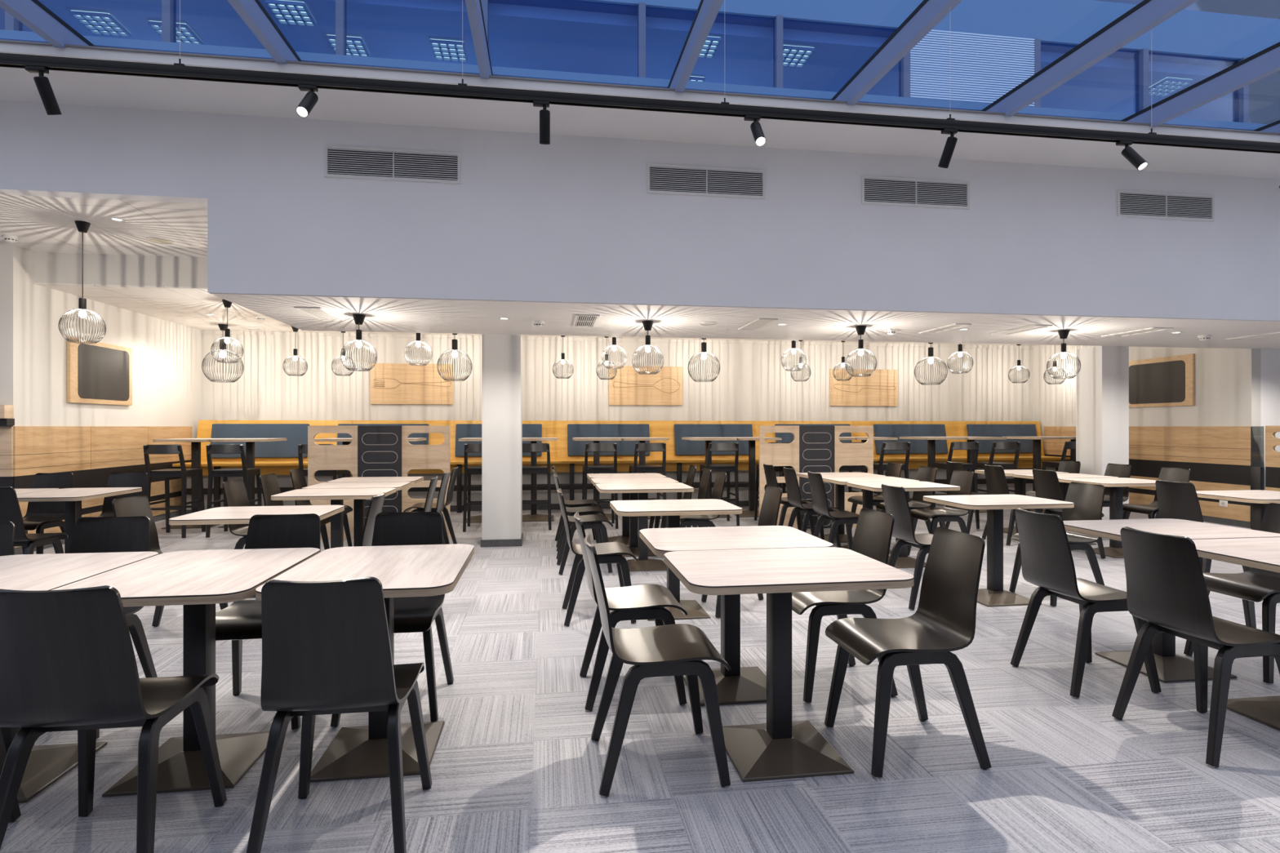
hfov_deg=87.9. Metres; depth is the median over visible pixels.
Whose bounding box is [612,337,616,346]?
socket
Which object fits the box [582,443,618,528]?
bar stool
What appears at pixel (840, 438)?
bar table
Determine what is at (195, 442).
bar table
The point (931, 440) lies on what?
bar table
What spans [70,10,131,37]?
light
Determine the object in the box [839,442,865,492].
bar stool
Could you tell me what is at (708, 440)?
bar table
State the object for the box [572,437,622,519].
bar table
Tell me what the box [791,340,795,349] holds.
socket
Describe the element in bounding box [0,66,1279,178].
ceiling
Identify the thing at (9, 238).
smoke detector
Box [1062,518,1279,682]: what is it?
dining table
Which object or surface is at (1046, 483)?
dining chair
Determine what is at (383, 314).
ceiling
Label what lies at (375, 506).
dining chair
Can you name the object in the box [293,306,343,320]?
ceiling light
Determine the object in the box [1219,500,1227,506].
wall socket
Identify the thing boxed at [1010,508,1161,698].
dining chair
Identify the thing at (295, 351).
socket
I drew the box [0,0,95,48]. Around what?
beam
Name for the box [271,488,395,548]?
dining table
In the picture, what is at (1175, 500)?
dining chair
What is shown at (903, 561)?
dining table
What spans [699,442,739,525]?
bar stool
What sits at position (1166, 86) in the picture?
light
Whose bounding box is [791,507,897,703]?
dining chair
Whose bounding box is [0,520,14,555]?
dining chair
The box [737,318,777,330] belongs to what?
ceiling vent
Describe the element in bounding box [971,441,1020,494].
bar stool
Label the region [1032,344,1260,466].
wall
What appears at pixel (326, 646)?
dining chair
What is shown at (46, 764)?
dining table
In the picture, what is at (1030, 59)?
window blind
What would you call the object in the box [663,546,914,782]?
dining table
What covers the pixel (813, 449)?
divider
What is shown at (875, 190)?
air vent
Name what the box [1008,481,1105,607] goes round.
dining chair
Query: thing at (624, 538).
dining table
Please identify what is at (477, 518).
bar table
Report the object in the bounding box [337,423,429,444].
cushion
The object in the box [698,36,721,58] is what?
light
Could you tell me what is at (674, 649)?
dining chair
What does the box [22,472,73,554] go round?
dining chair
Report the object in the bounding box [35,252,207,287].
wall
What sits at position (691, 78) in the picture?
light
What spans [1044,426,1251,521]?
wood paneling
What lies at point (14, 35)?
trim
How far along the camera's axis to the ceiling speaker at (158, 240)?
6.58 m
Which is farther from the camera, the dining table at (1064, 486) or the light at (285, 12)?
the light at (285, 12)
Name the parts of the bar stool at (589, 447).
leg, leg, seat, seat rail, rail, leg, leg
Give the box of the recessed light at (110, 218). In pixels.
[109,217,124,221]
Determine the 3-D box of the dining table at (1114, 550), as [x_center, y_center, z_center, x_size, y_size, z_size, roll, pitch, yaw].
[4.939,0.940,6.885,0.862,0.760,0.664,0,0,-8]
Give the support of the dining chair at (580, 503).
on the floor
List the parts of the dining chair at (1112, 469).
rail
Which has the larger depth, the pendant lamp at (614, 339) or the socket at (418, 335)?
the pendant lamp at (614, 339)
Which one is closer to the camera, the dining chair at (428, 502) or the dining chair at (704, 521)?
the dining chair at (428, 502)
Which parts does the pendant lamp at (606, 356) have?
lamp shade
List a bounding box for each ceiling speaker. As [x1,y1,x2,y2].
[146,237,173,244]
[699,321,716,324]
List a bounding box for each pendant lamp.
[57,220,106,343]
[201,324,244,382]
[210,299,243,363]
[282,326,307,376]
[331,331,355,376]
[340,313,377,371]
[404,333,432,365]
[436,333,472,381]
[552,335,573,378]
[595,336,617,379]
[601,336,626,368]
[631,320,663,374]
[687,337,719,382]
[781,340,806,371]
[790,340,811,381]
[832,341,853,381]
[844,325,876,377]
[914,342,947,385]
[946,343,973,373]
[1008,344,1030,382]
[1043,360,1066,384]
[1046,329,1080,378]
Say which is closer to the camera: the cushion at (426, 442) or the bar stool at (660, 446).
the bar stool at (660, 446)
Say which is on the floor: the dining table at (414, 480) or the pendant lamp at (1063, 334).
the dining table at (414, 480)
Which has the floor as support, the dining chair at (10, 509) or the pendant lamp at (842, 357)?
the dining chair at (10, 509)
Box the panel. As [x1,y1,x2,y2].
[1265,426,1279,491]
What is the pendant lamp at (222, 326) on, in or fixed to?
hanging from the ceiling at (187, 306)
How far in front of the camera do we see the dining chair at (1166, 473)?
7.11 m
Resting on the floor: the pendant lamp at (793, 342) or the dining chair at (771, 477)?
the dining chair at (771, 477)
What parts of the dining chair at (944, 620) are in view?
leg, leg, rail, leg, leg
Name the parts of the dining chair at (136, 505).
leg, leg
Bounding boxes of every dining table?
[0,551,158,803]
[14,488,59,494]
[16,487,142,553]
[52,547,319,796]
[168,505,344,524]
[255,543,474,782]
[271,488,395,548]
[302,481,411,546]
[326,476,423,512]
[586,472,666,545]
[591,477,679,556]
[595,482,693,571]
[609,498,742,621]
[639,525,833,706]
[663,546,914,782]
[795,471,885,542]
[822,476,919,553]
[847,481,959,568]
[923,494,1074,606]
[974,469,1069,534]
[1013,473,1118,545]
[1057,477,1156,558]
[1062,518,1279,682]
[1191,537,1279,730]
[1195,489,1279,530]
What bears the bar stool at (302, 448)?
on the floor
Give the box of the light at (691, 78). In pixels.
[688,75,705,82]
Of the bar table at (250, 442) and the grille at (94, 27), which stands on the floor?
the bar table at (250, 442)
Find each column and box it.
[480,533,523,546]
[481,333,522,539]
[1075,346,1128,519]
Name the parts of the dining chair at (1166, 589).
leg, cross rail, leg, leg, rail, leg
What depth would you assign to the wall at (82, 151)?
4.94 m
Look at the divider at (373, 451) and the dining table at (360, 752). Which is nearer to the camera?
the dining table at (360, 752)
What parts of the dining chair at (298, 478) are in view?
leg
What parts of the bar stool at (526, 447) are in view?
seat rail, seat, rail, leg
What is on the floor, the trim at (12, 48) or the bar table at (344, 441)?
the bar table at (344, 441)
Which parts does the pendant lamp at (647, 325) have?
lamp shade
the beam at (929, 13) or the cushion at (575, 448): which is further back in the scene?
the cushion at (575, 448)
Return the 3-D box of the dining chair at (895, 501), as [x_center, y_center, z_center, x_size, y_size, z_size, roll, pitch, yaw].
[2.132,0.880,5.011,0.536,0.881,0.455,0,0,-8]
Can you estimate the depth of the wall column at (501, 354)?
7.30 m
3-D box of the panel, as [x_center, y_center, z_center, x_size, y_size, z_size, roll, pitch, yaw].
[8.040,0.655,7.811,0.036,1.330,1.240,0,0,-8]
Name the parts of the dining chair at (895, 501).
leg, cross rail, leg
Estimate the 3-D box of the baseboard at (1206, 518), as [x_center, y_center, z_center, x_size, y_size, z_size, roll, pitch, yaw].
[7.667,1.278,10.384,0.012,0.085,3.600,0,0,-8]
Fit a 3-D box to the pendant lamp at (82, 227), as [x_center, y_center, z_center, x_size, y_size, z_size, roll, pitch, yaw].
[-5.054,-1.306,6.018,0.332,1.089,0.332,0,0,37]
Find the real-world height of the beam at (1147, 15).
0.477 m
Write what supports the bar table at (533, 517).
on the floor
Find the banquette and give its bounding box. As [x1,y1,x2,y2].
[172,420,1070,514]
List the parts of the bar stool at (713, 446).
leg, leg, seat, seat rail, rail, leg, leg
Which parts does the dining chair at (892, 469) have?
leg, rail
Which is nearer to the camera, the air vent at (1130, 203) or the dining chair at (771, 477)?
the air vent at (1130, 203)
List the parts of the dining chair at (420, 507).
rail, leg, leg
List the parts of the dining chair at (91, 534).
leg, leg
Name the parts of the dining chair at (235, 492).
leg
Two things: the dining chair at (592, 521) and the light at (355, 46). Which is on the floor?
the dining chair at (592, 521)
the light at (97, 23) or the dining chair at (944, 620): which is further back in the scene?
the light at (97, 23)
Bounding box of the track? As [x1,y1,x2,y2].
[0,0,1279,153]
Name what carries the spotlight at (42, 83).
hanging from the track
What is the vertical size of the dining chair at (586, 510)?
0.881 m
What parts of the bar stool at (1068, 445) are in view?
leg, seat, seat rail, leg, rail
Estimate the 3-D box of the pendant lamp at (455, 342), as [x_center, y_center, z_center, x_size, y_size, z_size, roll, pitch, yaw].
[-2.874,-1.111,10.298,0.526,0.797,0.526,0,0,37]
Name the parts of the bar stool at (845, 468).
leg, seat rail, seat, leg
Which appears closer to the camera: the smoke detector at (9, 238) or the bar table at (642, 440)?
the smoke detector at (9, 238)
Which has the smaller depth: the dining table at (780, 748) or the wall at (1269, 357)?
the dining table at (780, 748)
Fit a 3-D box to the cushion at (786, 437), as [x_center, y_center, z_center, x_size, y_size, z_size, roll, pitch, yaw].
[3.014,0.222,11.502,1.370,0.535,0.055,0,-11,-8]
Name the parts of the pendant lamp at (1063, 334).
lamp shade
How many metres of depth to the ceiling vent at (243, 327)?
10.12 m
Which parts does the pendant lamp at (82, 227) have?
lamp shade, cord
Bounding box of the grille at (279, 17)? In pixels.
[270,0,311,22]
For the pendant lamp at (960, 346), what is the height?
0.764 m
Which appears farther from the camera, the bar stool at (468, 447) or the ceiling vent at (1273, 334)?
the bar stool at (468, 447)
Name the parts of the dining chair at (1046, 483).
leg, cross rail, leg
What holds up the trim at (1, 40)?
attached to the trim at (12, 48)
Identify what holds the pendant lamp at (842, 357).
hanging from the ceiling at (187, 306)
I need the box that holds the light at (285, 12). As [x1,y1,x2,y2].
[264,0,316,27]
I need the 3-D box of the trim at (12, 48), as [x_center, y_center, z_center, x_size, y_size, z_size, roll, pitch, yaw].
[1.556,-2.409,5.035,22.500,0.057,0.050,0,0,-8]
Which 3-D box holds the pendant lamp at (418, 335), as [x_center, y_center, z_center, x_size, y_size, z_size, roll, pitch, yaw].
[-2.754,-1.135,8.244,0.332,0.749,0.332,0,0,37]
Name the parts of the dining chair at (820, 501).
leg, cross rail, leg, leg, rail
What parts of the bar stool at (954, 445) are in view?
leg, seat rail, leg, seat, rail, seat rail, leg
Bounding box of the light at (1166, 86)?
[1148,77,1192,97]
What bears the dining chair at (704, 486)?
on the floor
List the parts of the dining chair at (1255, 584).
leg, leg, leg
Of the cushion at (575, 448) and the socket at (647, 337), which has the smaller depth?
the socket at (647, 337)
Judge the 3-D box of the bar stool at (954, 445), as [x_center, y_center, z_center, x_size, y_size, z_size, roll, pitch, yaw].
[4.498,0.767,9.471,0.450,1.110,0.582,0,0,-5]
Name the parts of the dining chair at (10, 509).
cross rail, leg, rail, leg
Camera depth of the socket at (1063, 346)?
6.97 m
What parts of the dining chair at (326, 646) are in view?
leg, leg, cross rail, leg, leg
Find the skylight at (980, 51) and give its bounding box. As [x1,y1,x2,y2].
[0,0,1279,124]
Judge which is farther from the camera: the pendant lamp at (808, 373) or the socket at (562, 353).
the pendant lamp at (808, 373)
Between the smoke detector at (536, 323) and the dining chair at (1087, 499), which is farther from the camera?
the smoke detector at (536, 323)
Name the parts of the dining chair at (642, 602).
leg, leg, rail, leg, leg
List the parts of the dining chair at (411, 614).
leg, leg, leg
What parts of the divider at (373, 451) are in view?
oak panel, charcoal panel, oak panel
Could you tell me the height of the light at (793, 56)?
0.050 m
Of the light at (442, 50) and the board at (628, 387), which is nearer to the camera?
the light at (442, 50)
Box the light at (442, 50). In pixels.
[429,39,467,62]
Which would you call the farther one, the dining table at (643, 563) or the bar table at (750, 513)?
the bar table at (750, 513)
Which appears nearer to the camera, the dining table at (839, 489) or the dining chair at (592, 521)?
the dining chair at (592, 521)
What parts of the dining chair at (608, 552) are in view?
leg, leg, rail, leg, leg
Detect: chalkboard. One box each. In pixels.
[66,337,132,405]
[1128,354,1195,407]
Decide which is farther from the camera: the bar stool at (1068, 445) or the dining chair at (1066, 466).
the bar stool at (1068, 445)
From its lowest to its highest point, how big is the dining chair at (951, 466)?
0.881 m
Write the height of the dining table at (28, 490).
0.760 m
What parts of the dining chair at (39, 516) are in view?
leg, leg, rail, leg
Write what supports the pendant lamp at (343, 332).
hanging from the ceiling at (187, 306)
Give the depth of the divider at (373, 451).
7.83 m
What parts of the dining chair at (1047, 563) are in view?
leg, cross rail, leg, leg, rail, leg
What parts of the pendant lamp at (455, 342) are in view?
lamp shade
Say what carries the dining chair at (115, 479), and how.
on the floor
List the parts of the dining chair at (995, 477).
leg, leg, leg, leg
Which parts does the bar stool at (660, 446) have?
leg, seat, seat rail, rail, leg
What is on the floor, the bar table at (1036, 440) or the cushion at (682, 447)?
the bar table at (1036, 440)
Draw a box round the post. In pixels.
[1250,466,1264,528]
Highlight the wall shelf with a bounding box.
[0,404,14,425]
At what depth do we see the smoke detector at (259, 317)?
9.07 m
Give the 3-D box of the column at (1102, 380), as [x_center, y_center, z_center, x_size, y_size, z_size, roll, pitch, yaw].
[5.950,0.154,8.549,0.380,2.331,0.410,0,0,-8]
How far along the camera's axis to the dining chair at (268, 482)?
6.18 m
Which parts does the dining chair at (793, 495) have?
leg, leg, leg, leg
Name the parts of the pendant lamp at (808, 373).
lamp shade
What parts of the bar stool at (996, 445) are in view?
seat rail, leg, seat, seat rail, rail, leg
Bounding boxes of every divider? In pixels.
[307,425,449,539]
[759,426,873,528]
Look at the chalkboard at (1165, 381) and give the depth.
9.78 m
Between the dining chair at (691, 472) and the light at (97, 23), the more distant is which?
the light at (97, 23)
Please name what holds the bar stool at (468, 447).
on the floor
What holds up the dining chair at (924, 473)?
on the floor
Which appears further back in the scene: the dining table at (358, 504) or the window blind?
the window blind
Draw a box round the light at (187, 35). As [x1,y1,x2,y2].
[147,21,203,44]
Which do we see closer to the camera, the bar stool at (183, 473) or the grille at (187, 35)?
the bar stool at (183, 473)
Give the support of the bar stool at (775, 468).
on the floor
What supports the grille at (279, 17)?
on the light at (285, 12)
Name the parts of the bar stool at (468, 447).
leg, leg, rail, seat rail, seat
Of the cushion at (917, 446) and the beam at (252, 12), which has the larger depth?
the cushion at (917, 446)
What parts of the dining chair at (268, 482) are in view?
leg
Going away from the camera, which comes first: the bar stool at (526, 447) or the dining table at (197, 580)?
the dining table at (197, 580)
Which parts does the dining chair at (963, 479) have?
leg, leg, leg, rail, leg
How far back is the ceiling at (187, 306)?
8.53 m
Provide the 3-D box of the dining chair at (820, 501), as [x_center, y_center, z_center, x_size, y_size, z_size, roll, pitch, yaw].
[1.919,0.880,6.435,0.536,0.881,0.455,0,0,-7]
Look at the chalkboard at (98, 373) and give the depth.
7.97 m
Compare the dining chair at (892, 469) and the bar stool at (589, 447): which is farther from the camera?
the bar stool at (589, 447)
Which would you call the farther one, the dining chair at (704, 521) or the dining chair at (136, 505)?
the dining chair at (704, 521)
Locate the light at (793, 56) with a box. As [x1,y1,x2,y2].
[772,44,814,68]
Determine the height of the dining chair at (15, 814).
0.881 m
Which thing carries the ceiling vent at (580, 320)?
in the ceiling at (383, 314)
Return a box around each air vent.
[324,144,460,183]
[646,163,765,199]
[861,175,969,209]
[1116,190,1214,222]
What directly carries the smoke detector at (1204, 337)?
attached to the ceiling at (383, 314)
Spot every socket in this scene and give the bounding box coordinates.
[79,297,86,310]
[219,338,226,351]
[224,328,230,337]
[293,348,297,355]
[355,329,361,341]
[416,333,420,342]
[452,339,457,351]
[561,352,564,359]
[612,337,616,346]
[645,335,650,346]
[701,342,706,353]
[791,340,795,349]
[841,356,844,363]
[857,339,863,349]
[928,346,933,357]
[958,344,962,352]
[1060,342,1066,352]
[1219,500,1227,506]
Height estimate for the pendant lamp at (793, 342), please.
0.759 m
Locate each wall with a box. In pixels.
[0,100,207,203]
[0,244,200,438]
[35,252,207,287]
[200,333,1032,421]
[207,112,1279,320]
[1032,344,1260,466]
[1260,348,1279,490]
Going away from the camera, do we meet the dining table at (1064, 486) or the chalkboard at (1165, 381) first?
the dining table at (1064, 486)
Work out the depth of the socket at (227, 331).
7.91 m
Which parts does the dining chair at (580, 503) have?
leg, leg, rail, leg, leg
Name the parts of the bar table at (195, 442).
mounting plate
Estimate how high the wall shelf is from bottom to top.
0.205 m
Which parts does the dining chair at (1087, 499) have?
leg, leg, rail, leg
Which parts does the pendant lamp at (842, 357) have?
lamp shade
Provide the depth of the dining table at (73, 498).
5.61 m
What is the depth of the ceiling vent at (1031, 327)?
6.88 m
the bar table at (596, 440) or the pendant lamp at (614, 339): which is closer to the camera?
the pendant lamp at (614, 339)
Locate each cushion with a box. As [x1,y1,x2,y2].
[210,423,309,458]
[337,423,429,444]
[454,423,542,457]
[567,423,649,456]
[674,423,752,455]
[774,424,852,442]
[873,424,947,454]
[966,424,1036,453]
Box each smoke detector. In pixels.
[2,235,19,243]
[256,315,266,320]
[532,320,544,327]
[884,328,897,335]
[1197,334,1211,340]
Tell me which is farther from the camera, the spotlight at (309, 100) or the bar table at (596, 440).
the bar table at (596, 440)
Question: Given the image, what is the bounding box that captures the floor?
[0,502,1279,852]
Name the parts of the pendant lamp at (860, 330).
lamp shade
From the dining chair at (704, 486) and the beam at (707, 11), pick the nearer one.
the beam at (707, 11)
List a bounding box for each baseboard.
[13,510,181,555]
[1202,515,1250,528]
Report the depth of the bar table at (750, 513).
9.89 m
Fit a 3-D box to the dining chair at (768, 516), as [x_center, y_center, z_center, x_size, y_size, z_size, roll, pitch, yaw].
[0.743,0.880,4.813,0.536,0.881,0.455,0,0,-8]
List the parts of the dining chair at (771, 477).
leg, leg, leg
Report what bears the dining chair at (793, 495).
on the floor
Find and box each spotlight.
[24,65,61,115]
[296,84,318,117]
[533,100,550,144]
[744,115,765,146]
[937,128,957,168]
[1115,140,1147,170]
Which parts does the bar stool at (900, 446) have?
leg, seat, seat rail, rail, leg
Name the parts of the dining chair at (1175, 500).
leg, leg, leg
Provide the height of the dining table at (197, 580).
0.760 m
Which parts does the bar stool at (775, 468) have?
leg, seat, seat rail, leg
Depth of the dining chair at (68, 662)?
1.86 m
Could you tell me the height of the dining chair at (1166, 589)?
0.881 m
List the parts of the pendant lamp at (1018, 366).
lamp shade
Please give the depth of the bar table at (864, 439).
9.78 m
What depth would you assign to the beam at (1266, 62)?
4.86 m
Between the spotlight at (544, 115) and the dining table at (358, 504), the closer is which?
the spotlight at (544, 115)
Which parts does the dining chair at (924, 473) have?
leg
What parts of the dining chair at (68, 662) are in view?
leg, leg, cross rail, leg, rail, leg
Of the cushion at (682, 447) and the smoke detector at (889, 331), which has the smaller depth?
the smoke detector at (889, 331)
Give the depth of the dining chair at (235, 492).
5.38 m
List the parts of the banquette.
leg, leg, leg, foot rail, panel, backrest, seat, leg, leg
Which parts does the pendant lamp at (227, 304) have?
lamp shade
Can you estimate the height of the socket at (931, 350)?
0.176 m
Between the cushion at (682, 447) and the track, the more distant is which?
the cushion at (682, 447)
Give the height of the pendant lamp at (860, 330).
0.505 m
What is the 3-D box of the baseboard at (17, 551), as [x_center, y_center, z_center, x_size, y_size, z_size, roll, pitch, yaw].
[-6.610,1.278,8.443,0.012,0.085,3.420,0,0,-8]
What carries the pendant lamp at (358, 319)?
hanging from the ceiling at (383, 314)
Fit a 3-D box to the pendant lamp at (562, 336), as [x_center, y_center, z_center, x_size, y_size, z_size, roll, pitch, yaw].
[-1.222,-1.137,10.533,0.334,0.746,0.334,0,0,-8]
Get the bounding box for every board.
[370,363,453,404]
[608,365,682,405]
[829,368,897,406]
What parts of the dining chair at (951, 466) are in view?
leg, leg, leg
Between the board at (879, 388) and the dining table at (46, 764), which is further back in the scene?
the board at (879, 388)
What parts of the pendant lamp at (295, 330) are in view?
lamp shade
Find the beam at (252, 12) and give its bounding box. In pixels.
[226,0,302,64]
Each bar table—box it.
[152,438,225,528]
[210,438,287,528]
[314,438,352,477]
[407,437,426,441]
[458,437,481,523]
[522,437,557,521]
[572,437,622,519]
[619,437,669,519]
[681,437,737,518]
[726,436,782,517]
[793,436,855,439]
[839,436,897,511]
[898,436,965,510]
[953,436,1006,512]
[1001,436,1074,511]
[1070,436,1075,461]
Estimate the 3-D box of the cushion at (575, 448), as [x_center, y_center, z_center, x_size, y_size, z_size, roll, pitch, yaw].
[-0.515,0.222,11.000,1.360,0.535,0.055,0,-11,-8]
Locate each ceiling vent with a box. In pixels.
[240,326,262,329]
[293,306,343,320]
[573,314,599,327]
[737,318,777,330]
[918,323,971,333]
[991,324,1053,335]
[1101,327,1173,337]
[1225,331,1279,340]
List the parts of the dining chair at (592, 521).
leg, leg, rail, leg, leg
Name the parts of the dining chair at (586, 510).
leg, leg, rail, leg, leg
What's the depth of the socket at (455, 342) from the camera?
10.26 m
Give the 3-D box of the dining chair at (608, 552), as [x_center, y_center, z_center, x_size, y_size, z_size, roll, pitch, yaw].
[-0.308,0.880,4.623,0.536,0.881,0.455,0,0,-8]
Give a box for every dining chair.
[0,486,68,555]
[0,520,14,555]
[0,585,226,852]
[0,727,21,822]
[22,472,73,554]
[68,515,157,738]
[98,471,147,516]
[111,494,228,626]
[215,513,320,730]
[222,479,249,549]
[246,576,431,852]
[259,473,330,549]
[289,467,352,546]
[330,511,453,728]
[360,492,385,546]
[403,466,458,544]
[404,471,450,544]
[423,475,438,511]
[551,465,600,547]
[552,468,605,559]
[553,473,613,575]
[556,488,637,626]
[573,511,687,711]
[583,533,731,797]
[648,464,696,528]
[660,467,711,528]
[666,471,726,527]
[701,484,782,618]
[763,463,814,535]
[782,466,840,547]
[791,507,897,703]
[807,471,859,549]
[824,526,991,778]
[847,462,902,529]
[875,466,937,534]
[881,483,933,610]
[907,469,973,555]
[945,461,986,533]
[982,464,1041,546]
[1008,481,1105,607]
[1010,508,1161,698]
[1025,460,1080,511]
[1032,468,1106,559]
[1096,462,1131,542]
[1111,526,1279,768]
[1122,466,1191,519]
[1155,480,1250,573]
[1183,502,1279,684]
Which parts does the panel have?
panel, panel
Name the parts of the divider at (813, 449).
oak panel, charcoal panel, oak panel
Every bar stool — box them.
[142,444,205,537]
[205,444,262,537]
[297,444,346,479]
[462,443,481,532]
[522,443,551,529]
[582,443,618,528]
[629,442,666,527]
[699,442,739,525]
[754,442,793,520]
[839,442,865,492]
[865,441,911,502]
[930,441,979,516]
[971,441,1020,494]
[1040,441,1075,512]
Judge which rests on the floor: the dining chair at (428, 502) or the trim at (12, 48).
the dining chair at (428, 502)
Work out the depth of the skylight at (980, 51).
9.35 m
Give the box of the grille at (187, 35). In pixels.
[154,21,195,42]
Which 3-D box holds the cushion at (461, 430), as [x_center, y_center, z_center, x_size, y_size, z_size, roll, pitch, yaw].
[-2.282,0.222,10.748,1.370,0.535,0.055,0,-11,-8]
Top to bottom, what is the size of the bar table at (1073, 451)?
1.155 m
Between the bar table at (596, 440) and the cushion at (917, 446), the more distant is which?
the cushion at (917, 446)
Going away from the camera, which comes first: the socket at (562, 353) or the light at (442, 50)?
the light at (442, 50)
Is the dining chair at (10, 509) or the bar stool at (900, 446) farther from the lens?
the bar stool at (900, 446)
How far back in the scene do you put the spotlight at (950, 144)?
3.78 m
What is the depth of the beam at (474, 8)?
4.17 m
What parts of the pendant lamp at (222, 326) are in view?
lamp shade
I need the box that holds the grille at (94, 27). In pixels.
[75,10,124,33]
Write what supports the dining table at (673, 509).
on the floor
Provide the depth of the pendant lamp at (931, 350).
11.38 m
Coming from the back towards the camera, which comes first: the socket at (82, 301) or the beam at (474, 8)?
the socket at (82, 301)
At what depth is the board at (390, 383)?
10.84 m
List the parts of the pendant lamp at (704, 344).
lamp shade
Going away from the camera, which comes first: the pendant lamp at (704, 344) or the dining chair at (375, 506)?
the dining chair at (375, 506)
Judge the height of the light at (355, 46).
0.050 m
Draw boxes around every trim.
[0,29,1267,130]
[0,39,1279,134]
[0,42,1279,142]
[0,426,13,487]
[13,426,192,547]
[200,330,1033,349]
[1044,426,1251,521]
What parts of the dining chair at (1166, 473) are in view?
leg, leg, leg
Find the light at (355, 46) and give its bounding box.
[325,35,370,57]
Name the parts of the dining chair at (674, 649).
leg, leg, rail, leg, leg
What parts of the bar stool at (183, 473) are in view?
leg, rail, seat rail, leg, seat, leg, seat rail, leg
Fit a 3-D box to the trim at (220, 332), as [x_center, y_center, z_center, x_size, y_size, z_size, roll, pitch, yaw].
[0.241,-1.482,11.438,14.420,0.055,0.020,0,0,-8]
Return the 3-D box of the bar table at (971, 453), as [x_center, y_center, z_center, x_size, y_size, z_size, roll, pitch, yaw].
[5.206,0.743,10.438,0.664,1.155,0.862,0,0,-8]
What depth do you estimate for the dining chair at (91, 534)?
3.22 m
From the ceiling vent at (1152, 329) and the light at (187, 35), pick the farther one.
the light at (187, 35)
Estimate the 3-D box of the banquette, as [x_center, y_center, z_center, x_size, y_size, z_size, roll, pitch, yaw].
[0.332,0.611,10.868,14.280,1.418,0.766,0,0,-8]
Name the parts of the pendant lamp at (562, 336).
lamp shade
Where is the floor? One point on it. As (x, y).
(516, 766)
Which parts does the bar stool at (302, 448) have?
leg, rail, seat rail, seat, leg, seat rail, leg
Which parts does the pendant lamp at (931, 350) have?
lamp shade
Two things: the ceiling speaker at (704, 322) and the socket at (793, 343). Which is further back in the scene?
the socket at (793, 343)
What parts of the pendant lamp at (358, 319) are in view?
lamp shade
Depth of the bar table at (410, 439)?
9.00 m
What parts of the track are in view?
rail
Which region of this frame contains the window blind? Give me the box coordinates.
[910,29,1034,106]
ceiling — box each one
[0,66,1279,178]
[0,194,207,257]
[35,282,1039,346]
[209,293,1279,349]
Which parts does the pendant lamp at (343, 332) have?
lamp shade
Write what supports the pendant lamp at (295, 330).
hanging from the ceiling at (187, 306)
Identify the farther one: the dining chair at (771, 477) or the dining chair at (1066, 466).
the dining chair at (1066, 466)
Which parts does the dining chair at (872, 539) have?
leg, rail, leg, leg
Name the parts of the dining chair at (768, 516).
leg, leg, leg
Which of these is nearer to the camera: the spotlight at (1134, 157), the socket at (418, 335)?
the spotlight at (1134, 157)
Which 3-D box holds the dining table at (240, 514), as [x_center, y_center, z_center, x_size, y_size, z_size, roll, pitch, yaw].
[-2.474,0.940,4.360,0.862,0.760,0.664,0,0,-8]
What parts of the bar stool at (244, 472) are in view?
leg, rail, leg, seat rail, seat, leg, seat rail, leg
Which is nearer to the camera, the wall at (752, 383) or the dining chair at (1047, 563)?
the dining chair at (1047, 563)
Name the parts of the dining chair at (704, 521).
leg, rail, leg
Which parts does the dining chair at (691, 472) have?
leg, leg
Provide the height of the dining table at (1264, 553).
0.760 m
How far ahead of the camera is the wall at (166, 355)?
7.54 m
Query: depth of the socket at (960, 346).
9.25 m
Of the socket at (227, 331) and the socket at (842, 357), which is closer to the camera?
the socket at (227, 331)
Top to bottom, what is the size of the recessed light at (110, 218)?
0.006 m
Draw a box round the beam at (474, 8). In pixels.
[464,0,493,78]
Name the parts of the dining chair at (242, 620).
leg, leg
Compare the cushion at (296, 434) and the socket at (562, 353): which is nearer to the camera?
the cushion at (296, 434)
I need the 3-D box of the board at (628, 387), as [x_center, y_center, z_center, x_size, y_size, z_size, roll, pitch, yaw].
[0.101,-0.700,11.407,1.279,0.668,0.035,0,0,-8]
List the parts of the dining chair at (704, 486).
leg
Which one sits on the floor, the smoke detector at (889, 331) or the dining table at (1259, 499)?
the dining table at (1259, 499)
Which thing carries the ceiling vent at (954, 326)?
in the ceiling at (383, 314)

